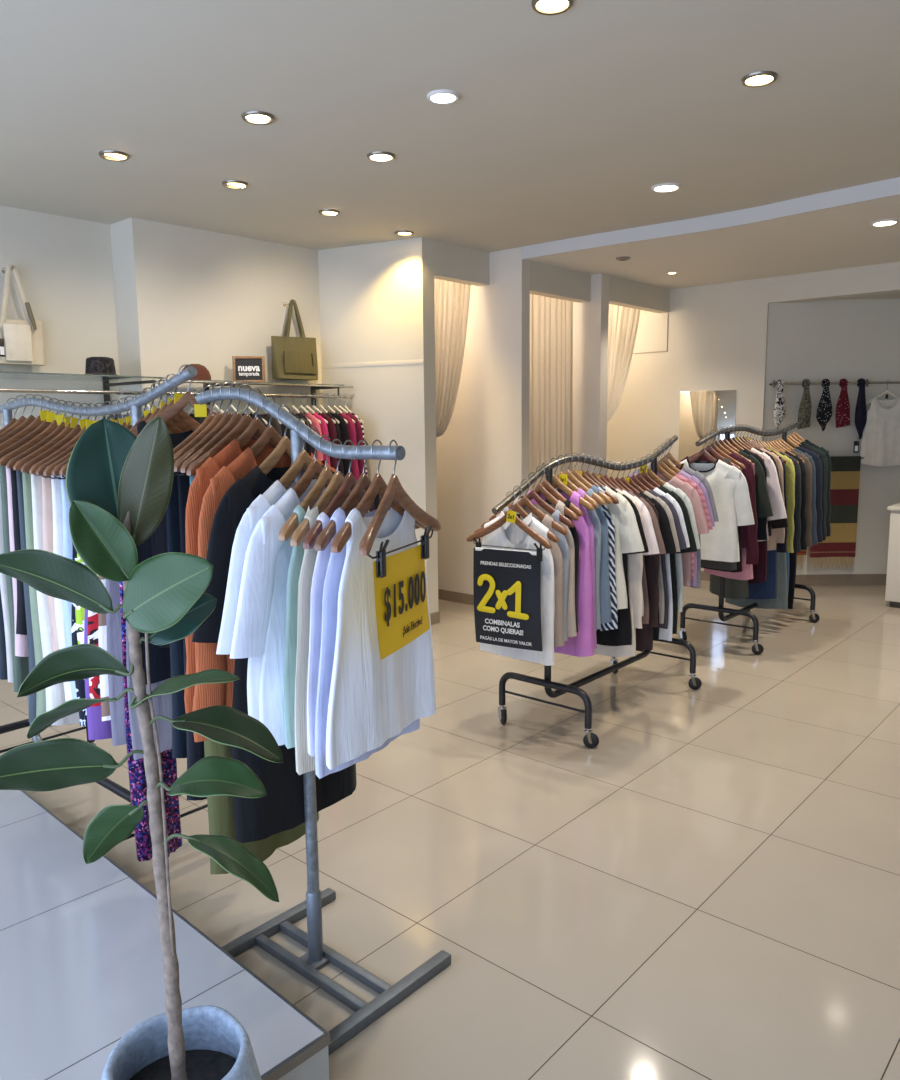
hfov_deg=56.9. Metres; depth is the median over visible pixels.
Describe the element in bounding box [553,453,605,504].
clothes hanger
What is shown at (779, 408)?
scarf
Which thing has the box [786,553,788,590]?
jeans
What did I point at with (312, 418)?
long sleeve top
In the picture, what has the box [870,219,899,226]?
recessed light
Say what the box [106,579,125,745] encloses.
trousers
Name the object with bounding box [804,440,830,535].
jacket
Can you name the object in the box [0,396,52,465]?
clothes hanger
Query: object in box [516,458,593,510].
clothes hanger
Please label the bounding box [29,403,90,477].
clothes hanger
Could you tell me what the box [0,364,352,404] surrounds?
wall shelf
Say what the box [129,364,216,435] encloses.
clothes hanger
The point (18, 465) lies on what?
clothes hanger
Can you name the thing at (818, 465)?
jacket
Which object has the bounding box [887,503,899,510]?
countertop
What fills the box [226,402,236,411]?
clothes hanger
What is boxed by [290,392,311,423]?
clothes hanger
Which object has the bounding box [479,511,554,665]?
shirt
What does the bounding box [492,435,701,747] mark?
clothes rack
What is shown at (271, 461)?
clothes hanger
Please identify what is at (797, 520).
jacket
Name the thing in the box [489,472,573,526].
clothes hanger
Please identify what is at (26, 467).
clothes hanger
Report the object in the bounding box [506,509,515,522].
price tag
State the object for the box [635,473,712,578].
t-shirt
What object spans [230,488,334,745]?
t-shirt
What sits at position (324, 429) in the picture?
long sleeve top
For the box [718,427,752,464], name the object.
clothes hanger
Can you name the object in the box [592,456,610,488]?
clothes hanger
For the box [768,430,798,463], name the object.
clothes hanger
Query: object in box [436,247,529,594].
wall
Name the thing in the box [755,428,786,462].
clothes hanger
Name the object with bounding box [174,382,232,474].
clothes hanger
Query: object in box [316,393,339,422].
clothes hanger
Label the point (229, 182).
recessed light
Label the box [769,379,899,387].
rail
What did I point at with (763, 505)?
t-shirt
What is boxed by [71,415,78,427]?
price tag
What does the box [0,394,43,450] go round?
clothes hanger
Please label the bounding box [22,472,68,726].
trousers
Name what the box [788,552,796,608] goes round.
trousers
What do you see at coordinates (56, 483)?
trousers
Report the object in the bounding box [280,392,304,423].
clothes hanger
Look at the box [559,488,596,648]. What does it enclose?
tank
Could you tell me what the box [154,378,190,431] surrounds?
clothes hanger
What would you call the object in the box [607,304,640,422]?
curtain
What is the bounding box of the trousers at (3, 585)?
[0,483,13,682]
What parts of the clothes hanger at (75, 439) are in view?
wooden arm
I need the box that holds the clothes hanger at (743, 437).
[741,424,774,459]
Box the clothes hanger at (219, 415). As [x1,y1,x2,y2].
[174,383,223,475]
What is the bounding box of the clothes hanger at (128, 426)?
[123,396,133,429]
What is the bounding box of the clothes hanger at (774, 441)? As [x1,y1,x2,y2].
[773,429,803,462]
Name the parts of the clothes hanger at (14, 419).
wooden arm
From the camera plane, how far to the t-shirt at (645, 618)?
4.07 m
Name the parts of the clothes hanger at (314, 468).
wooden arm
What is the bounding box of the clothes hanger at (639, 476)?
[635,459,654,489]
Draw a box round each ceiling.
[0,0,899,252]
[525,195,899,289]
[837,292,899,298]
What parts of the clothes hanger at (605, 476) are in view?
wooden arm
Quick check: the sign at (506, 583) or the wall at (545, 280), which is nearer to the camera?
the sign at (506, 583)
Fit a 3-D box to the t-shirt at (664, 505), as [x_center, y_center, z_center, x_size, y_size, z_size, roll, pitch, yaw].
[0.931,0.085,4.381,0.605,0.706,0.084,6,11,40]
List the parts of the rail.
rail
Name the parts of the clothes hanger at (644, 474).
wooden arm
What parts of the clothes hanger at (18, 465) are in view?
wooden arm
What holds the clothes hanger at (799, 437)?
hanging from the clothes rack at (757, 649)
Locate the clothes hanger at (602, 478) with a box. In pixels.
[598,458,615,489]
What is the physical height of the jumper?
0.715 m
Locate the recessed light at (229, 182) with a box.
[222,180,247,188]
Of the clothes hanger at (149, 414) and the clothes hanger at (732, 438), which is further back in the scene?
the clothes hanger at (732, 438)
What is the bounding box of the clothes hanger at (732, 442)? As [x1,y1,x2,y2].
[727,425,743,449]
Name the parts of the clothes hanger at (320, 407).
arm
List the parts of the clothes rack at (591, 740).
leg frame, post, rail, post, leg frame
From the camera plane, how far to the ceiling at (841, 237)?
5.85 m
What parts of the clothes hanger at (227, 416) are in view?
wooden arm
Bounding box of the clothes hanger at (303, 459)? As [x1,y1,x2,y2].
[279,419,317,489]
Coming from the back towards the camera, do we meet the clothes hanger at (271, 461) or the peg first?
the peg
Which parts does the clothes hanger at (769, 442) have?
wooden arm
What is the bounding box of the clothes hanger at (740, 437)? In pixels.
[738,424,753,447]
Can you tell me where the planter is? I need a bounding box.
[101,1005,261,1079]
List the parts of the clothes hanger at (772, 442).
wooden arm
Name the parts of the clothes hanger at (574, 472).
wooden arm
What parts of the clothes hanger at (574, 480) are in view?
wooden arm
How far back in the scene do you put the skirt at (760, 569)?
5.41 m
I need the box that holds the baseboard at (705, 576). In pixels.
[701,571,709,580]
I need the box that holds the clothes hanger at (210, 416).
[173,385,214,475]
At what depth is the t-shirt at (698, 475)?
4.54 m
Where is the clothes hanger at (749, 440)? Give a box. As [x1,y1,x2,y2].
[746,425,760,448]
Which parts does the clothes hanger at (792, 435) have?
wooden arm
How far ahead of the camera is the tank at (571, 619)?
3.66 m
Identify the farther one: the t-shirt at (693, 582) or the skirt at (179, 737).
the t-shirt at (693, 582)
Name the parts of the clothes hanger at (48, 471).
wooden arm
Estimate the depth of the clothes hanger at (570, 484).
3.80 m
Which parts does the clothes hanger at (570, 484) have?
wooden arm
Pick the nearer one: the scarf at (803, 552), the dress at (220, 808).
the dress at (220, 808)
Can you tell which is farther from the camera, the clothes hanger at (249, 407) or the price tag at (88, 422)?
the clothes hanger at (249, 407)
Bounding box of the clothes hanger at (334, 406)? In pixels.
[326,393,354,422]
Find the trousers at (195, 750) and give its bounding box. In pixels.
[177,472,206,800]
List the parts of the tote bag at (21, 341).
handle, handle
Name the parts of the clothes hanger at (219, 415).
wooden arm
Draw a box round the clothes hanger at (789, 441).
[784,425,799,447]
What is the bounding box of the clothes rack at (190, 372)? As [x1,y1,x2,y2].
[0,366,207,840]
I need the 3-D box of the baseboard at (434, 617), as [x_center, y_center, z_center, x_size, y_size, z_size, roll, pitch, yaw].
[-0.124,0.577,6.081,0.012,0.085,0.132,6,11,41]
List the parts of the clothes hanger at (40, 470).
wooden arm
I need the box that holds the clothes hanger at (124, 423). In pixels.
[117,398,128,426]
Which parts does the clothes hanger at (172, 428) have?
wooden arm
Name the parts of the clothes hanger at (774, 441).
wooden arm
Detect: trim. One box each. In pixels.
[321,359,422,368]
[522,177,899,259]
[633,313,668,353]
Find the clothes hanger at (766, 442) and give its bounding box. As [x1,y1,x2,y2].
[765,430,779,452]
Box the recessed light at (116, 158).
[99,150,128,160]
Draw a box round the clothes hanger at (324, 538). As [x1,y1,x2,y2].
[314,440,419,550]
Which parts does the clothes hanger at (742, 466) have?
wooden arm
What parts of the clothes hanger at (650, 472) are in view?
wooden arm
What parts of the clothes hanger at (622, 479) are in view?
wooden arm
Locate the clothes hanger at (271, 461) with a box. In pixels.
[258,405,306,474]
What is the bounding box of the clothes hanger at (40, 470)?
[36,403,97,478]
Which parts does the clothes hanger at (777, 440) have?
wooden arm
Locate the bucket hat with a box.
[85,357,116,374]
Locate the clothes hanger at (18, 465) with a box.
[13,401,74,473]
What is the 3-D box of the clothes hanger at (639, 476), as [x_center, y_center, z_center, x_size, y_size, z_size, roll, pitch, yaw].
[0.995,-0.316,4.400,0.424,0.231,0.038,7,11,42]
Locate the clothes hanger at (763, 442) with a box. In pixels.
[761,430,793,463]
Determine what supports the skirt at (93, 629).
hanging from the clothes hanger at (128, 426)
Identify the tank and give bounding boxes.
[315,507,419,778]
[326,494,435,769]
[496,511,564,646]
[513,498,576,636]
[526,489,593,656]
[555,485,611,623]
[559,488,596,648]
[596,485,617,630]
[689,456,736,570]
[860,394,899,466]
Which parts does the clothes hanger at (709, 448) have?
wooden arm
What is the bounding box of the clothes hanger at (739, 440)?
[734,424,751,449]
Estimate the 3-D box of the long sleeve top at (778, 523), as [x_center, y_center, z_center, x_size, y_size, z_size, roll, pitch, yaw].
[1.885,-0.314,5.415,0.646,0.593,0.088,6,11,39]
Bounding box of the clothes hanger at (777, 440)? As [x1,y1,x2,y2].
[775,428,790,450]
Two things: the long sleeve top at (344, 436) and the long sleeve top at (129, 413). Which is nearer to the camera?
the long sleeve top at (129, 413)
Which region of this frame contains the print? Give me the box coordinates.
[0,346,4,354]
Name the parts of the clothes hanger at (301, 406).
arm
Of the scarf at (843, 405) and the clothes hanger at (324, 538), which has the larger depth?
the scarf at (843, 405)
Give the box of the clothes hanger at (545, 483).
[506,462,582,516]
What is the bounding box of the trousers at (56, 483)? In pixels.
[51,475,72,701]
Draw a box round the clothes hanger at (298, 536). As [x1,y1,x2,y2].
[290,439,367,545]
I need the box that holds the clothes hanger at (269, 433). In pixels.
[250,395,290,459]
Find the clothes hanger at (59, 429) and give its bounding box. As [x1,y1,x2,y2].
[6,400,67,470]
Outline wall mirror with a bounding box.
[678,390,736,461]
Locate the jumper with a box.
[184,438,320,712]
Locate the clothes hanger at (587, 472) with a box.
[585,455,604,487]
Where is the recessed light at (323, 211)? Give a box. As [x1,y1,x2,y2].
[318,209,339,215]
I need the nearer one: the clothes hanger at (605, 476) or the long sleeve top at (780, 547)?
the clothes hanger at (605, 476)
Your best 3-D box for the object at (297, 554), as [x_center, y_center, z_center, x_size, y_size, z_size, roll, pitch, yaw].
[-0.300,0.195,2.082,0.072,0.594,0.382,3,9,26]
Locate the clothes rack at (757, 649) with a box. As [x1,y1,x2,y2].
[679,423,819,654]
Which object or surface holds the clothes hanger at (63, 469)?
hanging from the clothes rack at (190, 372)
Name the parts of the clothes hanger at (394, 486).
wooden arm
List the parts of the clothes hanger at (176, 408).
wooden arm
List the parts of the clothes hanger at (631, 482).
wooden arm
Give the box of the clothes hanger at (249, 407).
[241,402,266,423]
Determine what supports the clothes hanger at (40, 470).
hanging from the clothes rack at (190, 372)
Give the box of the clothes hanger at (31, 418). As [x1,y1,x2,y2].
[0,394,35,443]
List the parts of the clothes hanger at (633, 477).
wooden arm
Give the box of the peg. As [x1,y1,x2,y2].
[2,265,13,273]
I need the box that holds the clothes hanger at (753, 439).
[752,427,783,461]
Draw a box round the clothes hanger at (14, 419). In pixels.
[0,398,17,432]
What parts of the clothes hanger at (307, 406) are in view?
arm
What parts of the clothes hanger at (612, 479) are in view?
wooden arm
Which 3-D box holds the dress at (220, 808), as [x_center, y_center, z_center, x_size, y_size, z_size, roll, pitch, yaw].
[-0.537,0.351,2.323,0.084,1.118,0.397,5,10,35]
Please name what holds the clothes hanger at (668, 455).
hanging from the clothes rack at (591, 740)
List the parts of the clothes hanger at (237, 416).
wooden arm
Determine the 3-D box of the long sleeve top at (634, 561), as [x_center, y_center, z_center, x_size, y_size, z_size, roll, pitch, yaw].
[0.739,0.154,4.185,0.541,0.853,0.088,7,11,42]
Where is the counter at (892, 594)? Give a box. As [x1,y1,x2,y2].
[885,503,899,607]
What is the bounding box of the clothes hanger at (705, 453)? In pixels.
[689,436,716,463]
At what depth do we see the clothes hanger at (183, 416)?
2.48 m
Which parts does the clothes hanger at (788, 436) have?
wooden arm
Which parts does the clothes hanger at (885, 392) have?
arm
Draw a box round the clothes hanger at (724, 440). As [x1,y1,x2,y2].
[722,426,739,452]
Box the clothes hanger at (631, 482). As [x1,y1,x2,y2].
[626,461,644,492]
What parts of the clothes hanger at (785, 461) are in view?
wooden arm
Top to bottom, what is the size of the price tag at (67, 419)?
0.054 m
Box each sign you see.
[232,356,264,381]
[373,544,429,659]
[473,547,542,650]
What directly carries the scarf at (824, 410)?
hanging from the rail
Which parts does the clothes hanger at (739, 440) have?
wooden arm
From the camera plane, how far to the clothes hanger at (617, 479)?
4.22 m
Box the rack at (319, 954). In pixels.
[196,387,450,1054]
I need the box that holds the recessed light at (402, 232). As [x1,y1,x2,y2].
[395,230,413,235]
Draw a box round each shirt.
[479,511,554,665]
[767,446,794,552]
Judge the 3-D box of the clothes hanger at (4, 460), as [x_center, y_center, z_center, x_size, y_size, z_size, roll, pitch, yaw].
[-1.401,-0.364,2.976,0.048,0.286,0.424,6,11,39]
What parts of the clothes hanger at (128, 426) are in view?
wooden arm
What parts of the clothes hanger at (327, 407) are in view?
arm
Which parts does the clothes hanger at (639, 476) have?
wooden arm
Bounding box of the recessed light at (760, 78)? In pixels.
[741,71,777,86]
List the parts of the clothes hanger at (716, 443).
wooden arm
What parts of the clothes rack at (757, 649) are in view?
leg frame, post, rail, post, leg frame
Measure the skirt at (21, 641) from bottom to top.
0.727 m
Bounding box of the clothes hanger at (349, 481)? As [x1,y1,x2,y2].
[303,440,373,548]
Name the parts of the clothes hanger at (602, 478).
wooden arm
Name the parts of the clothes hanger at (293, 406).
arm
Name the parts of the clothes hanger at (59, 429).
wooden arm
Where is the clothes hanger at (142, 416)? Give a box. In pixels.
[130,391,146,429]
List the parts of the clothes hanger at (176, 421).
wooden arm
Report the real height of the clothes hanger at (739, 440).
0.231 m
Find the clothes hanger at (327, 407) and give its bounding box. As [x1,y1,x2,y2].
[322,393,347,422]
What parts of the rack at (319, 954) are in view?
rail, post, mounting plate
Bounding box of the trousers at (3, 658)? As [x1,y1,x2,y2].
[0,590,7,679]
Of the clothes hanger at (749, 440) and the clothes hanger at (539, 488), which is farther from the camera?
the clothes hanger at (749, 440)
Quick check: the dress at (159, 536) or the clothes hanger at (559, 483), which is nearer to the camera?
the dress at (159, 536)
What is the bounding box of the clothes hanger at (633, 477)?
[630,460,649,491]
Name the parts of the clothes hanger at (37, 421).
wooden arm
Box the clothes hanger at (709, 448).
[697,432,741,470]
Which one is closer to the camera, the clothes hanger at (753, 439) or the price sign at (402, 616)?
the price sign at (402, 616)
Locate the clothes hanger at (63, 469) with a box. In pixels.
[59,400,120,474]
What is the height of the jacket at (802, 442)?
0.701 m
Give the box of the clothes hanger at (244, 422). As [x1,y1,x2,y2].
[186,384,259,475]
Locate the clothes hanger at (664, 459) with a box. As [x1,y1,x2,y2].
[650,443,680,472]
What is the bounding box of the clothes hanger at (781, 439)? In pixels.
[778,427,793,448]
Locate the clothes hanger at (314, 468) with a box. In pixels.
[292,427,327,497]
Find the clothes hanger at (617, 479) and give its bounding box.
[615,462,633,492]
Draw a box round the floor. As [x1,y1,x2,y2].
[0,580,899,1079]
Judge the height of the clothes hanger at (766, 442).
0.231 m
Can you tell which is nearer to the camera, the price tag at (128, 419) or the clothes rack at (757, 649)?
the price tag at (128, 419)
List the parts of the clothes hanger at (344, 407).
arm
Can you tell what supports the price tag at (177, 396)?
hanging from the clothes hanger at (183, 416)
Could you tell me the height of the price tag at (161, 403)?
0.056 m
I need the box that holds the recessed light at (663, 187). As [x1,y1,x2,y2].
[651,183,680,192]
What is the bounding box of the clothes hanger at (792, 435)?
[789,423,801,442]
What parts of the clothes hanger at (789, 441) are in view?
wooden arm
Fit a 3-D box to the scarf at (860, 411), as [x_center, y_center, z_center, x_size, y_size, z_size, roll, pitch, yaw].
[3.481,-1.053,7.032,0.093,0.624,0.080,3,9,26]
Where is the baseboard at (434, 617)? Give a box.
[430,611,439,624]
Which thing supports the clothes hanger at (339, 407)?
hanging from the wall shelf
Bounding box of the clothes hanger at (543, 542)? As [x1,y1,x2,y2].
[467,491,551,561]
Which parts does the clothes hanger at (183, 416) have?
wooden arm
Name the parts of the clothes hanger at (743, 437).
wooden arm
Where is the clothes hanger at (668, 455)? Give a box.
[665,438,684,468]
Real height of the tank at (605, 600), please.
0.667 m
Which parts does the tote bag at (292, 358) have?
handle, handle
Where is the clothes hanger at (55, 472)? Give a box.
[52,401,112,477]
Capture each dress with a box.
[136,420,169,647]
[136,430,193,684]
[192,464,356,842]
[204,740,318,873]
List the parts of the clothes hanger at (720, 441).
wooden arm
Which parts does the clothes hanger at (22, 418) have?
wooden arm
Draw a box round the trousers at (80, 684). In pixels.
[71,542,87,725]
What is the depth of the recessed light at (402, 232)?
5.50 m
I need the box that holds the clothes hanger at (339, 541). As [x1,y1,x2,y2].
[331,440,427,552]
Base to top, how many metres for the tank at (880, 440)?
0.609 m
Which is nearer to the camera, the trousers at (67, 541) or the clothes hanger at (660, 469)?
the trousers at (67, 541)
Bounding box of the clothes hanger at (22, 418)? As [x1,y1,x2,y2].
[0,395,25,437]
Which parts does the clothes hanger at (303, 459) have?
wooden arm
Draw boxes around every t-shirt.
[216,479,325,720]
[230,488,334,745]
[596,487,648,645]
[605,486,643,608]
[622,490,658,615]
[628,491,665,623]
[629,470,714,585]
[630,463,718,587]
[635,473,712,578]
[639,491,676,640]
[644,490,679,623]
[645,476,708,585]
[649,489,686,628]
[653,487,689,640]
[658,485,696,633]
[663,482,700,611]
[674,458,754,561]
[738,450,772,517]
[751,448,786,541]
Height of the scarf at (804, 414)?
0.422 m
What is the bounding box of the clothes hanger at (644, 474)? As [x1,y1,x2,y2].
[641,457,659,487]
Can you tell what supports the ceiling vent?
in the ceiling at (841, 237)
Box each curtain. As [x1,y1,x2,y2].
[434,279,470,437]
[529,294,572,490]
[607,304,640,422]
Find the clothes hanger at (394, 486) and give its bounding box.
[359,440,440,577]
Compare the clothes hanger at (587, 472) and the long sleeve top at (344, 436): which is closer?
the clothes hanger at (587, 472)
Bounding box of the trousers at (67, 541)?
[61,475,76,698]
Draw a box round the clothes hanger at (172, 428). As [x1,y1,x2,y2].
[146,382,182,433]
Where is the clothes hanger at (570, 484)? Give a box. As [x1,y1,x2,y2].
[553,455,598,507]
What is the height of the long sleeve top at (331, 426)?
0.675 m
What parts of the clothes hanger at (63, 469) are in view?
wooden arm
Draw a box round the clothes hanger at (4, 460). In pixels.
[0,398,59,465]
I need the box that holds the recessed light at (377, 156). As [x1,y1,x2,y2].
[367,151,394,161]
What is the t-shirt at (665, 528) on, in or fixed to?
in the clothes rack at (591, 740)
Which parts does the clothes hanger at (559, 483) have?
wooden arm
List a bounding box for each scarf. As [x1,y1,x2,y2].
[773,379,784,429]
[797,379,811,429]
[797,550,806,565]
[810,456,860,567]
[816,379,831,431]
[836,379,849,427]
[853,378,866,452]
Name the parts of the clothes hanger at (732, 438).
wooden arm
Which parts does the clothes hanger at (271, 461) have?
wooden arm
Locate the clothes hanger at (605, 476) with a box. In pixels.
[603,459,622,490]
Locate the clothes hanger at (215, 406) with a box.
[212,401,223,413]
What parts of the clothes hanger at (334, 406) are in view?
arm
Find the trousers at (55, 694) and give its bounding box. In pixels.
[31,474,79,725]
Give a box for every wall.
[0,205,122,429]
[110,217,489,612]
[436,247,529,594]
[530,261,590,302]
[572,273,608,475]
[606,278,768,570]
[609,275,669,312]
[763,298,899,574]
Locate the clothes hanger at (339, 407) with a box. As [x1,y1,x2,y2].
[331,395,361,422]
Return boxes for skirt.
[6,467,28,656]
[10,468,26,634]
[42,475,58,651]
[75,553,84,643]
[84,609,111,739]
[88,574,100,706]
[98,575,110,720]
[119,582,181,860]
[126,620,171,759]
[166,472,186,757]
[701,526,742,571]
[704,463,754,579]
[748,540,766,582]
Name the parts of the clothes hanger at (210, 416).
wooden arm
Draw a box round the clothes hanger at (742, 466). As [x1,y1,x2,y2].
[708,430,745,468]
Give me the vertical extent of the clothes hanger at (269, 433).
0.232 m
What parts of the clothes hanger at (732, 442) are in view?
wooden arm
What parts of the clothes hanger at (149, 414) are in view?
wooden arm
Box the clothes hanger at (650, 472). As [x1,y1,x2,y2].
[644,454,664,485]
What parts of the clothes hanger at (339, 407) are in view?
arm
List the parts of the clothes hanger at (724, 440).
wooden arm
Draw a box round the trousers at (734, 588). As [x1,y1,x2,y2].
[710,574,747,598]
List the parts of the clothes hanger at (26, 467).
wooden arm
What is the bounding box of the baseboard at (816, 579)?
[795,574,886,585]
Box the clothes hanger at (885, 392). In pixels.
[866,380,899,403]
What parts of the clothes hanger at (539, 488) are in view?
wooden arm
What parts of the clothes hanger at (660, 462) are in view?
wooden arm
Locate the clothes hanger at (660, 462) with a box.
[657,446,676,475]
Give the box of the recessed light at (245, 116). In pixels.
[241,111,274,124]
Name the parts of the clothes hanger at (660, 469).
wooden arm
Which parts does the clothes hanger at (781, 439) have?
wooden arm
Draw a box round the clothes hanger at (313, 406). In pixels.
[305,393,335,422]
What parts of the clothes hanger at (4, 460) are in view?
wooden arm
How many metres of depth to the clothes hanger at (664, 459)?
4.58 m
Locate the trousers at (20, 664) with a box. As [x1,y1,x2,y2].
[0,466,28,691]
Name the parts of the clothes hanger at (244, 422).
wooden arm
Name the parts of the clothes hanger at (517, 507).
wooden arm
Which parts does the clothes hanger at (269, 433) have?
wooden arm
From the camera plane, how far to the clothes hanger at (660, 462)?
4.55 m
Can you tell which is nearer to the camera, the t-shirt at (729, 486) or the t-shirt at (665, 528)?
the t-shirt at (665, 528)
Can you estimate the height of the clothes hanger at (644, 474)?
0.231 m
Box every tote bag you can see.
[0,264,44,365]
[271,299,317,379]
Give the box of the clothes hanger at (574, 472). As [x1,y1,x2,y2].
[557,453,612,503]
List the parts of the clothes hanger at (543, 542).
wooden arm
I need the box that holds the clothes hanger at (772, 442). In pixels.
[770,430,784,451]
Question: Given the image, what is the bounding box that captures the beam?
[768,262,899,302]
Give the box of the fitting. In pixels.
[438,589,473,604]
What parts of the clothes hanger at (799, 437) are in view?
wooden arm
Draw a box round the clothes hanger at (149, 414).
[136,387,171,433]
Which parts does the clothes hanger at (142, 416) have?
wooden arm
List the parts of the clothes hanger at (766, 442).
wooden arm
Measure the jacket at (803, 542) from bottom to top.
0.683 m
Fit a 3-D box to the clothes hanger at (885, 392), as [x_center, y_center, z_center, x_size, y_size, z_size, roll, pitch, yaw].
[3.693,-1.244,7.009,0.400,0.214,0.038,-1,8,0]
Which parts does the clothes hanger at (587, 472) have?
wooden arm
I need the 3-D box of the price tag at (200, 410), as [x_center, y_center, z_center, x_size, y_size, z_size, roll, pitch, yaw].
[-0.718,-0.382,2.389,0.034,0.054,0.003,-4,9,-23]
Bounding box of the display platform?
[0,790,329,1079]
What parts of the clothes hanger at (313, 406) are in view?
arm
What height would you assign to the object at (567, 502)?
0.614 m
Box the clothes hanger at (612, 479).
[608,461,627,491]
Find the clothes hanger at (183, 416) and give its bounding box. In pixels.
[136,373,200,436]
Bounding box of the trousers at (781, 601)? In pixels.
[725,552,787,608]
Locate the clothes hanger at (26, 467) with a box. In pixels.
[21,402,82,475]
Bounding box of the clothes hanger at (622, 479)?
[619,462,639,493]
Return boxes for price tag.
[39,410,48,420]
[46,410,56,421]
[55,414,65,424]
[65,417,70,426]
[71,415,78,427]
[79,418,87,429]
[86,419,93,428]
[119,414,125,424]
[126,411,130,424]
[143,405,152,416]
[160,398,167,408]
[174,388,182,402]
[194,404,206,416]
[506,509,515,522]
[559,470,566,484]
[639,465,646,473]
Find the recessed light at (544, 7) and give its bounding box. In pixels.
[531,0,572,14]
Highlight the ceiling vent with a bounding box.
[616,256,630,260]
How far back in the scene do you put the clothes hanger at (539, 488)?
3.70 m
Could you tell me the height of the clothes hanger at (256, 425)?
0.232 m
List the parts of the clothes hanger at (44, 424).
wooden arm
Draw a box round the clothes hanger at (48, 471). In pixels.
[43,403,104,478]
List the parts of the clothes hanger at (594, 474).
wooden arm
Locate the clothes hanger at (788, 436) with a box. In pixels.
[786,424,799,444]
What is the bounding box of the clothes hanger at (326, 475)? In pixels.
[278,435,355,540]
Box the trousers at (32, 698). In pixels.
[16,470,35,721]
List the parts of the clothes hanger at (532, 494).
wooden arm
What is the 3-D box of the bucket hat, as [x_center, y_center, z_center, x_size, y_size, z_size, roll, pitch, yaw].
[-2.083,-1.028,4.945,0.244,0.118,0.244,3,9,24]
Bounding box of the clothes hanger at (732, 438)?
[731,425,764,461]
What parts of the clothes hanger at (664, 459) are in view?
wooden arm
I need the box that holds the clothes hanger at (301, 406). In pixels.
[294,394,320,423]
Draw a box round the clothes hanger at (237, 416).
[180,382,257,472]
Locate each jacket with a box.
[779,451,800,551]
[784,450,806,549]
[787,441,827,538]
[790,443,824,540]
[790,449,812,546]
[791,445,822,541]
[793,448,817,544]
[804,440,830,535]
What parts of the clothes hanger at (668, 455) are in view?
wooden arm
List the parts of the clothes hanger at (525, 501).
wooden arm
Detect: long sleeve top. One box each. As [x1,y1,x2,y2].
[104,412,130,422]
[187,412,205,423]
[240,412,266,427]
[250,413,281,436]
[279,412,306,451]
[293,412,323,460]
[294,412,313,454]
[297,412,330,465]
[303,412,338,470]
[312,412,343,473]
[319,412,351,475]
[325,412,359,480]
[330,412,365,474]
[337,412,367,475]
[594,488,642,656]
[633,491,659,649]
[680,452,758,563]
[742,448,766,539]
[754,447,787,535]
[760,447,784,550]
[764,448,786,552]
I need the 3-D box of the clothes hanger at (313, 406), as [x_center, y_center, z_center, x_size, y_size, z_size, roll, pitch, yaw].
[-0.951,-0.919,5.801,0.400,0.214,0.013,5,10,36]
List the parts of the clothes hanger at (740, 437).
wooden arm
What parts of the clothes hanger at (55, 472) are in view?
wooden arm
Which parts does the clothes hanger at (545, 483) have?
wooden arm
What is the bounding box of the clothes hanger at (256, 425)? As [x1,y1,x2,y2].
[236,387,275,450]
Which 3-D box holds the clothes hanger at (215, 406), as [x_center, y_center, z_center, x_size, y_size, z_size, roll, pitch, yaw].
[-1.472,-0.830,5.214,0.400,0.214,0.013,5,10,36]
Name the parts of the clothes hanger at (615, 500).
wooden arm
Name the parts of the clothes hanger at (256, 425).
wooden arm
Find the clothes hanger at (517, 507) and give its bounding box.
[474,486,558,541]
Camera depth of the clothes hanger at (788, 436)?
6.01 m
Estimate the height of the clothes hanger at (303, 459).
0.232 m
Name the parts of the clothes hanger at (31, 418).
wooden arm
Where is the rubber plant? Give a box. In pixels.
[0,416,282,1079]
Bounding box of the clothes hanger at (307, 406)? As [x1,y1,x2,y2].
[301,393,327,423]
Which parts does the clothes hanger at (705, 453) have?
wooden arm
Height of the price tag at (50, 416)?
0.056 m
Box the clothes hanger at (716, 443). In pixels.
[709,428,730,454]
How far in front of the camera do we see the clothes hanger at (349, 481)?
1.92 m
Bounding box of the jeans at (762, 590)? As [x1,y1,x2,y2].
[744,550,776,598]
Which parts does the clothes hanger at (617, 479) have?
wooden arm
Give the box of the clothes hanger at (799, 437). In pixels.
[787,421,804,442]
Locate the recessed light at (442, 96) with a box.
[427,89,458,104]
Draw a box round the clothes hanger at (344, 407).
[338,395,363,422]
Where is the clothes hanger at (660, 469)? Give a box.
[649,449,672,480]
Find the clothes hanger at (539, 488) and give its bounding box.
[500,466,578,520]
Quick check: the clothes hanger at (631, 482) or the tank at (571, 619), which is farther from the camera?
the clothes hanger at (631, 482)
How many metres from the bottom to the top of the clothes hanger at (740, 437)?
0.231 m
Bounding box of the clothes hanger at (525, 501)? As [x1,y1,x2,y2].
[481,479,567,534]
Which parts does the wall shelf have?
glass shelf, rail, brown cap, glass shelf, shelf edge rail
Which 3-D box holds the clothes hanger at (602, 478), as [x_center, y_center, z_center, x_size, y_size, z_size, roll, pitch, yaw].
[0.733,-0.290,4.103,0.424,0.231,0.037,7,11,42]
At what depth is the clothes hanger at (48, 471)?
2.63 m
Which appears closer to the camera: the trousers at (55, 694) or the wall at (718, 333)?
the trousers at (55, 694)
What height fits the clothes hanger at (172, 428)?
0.286 m
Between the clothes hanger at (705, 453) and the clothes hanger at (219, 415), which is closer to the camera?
the clothes hanger at (219, 415)
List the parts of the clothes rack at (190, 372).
post, leg frame, rail, post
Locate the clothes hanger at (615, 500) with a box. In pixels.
[578,453,618,503]

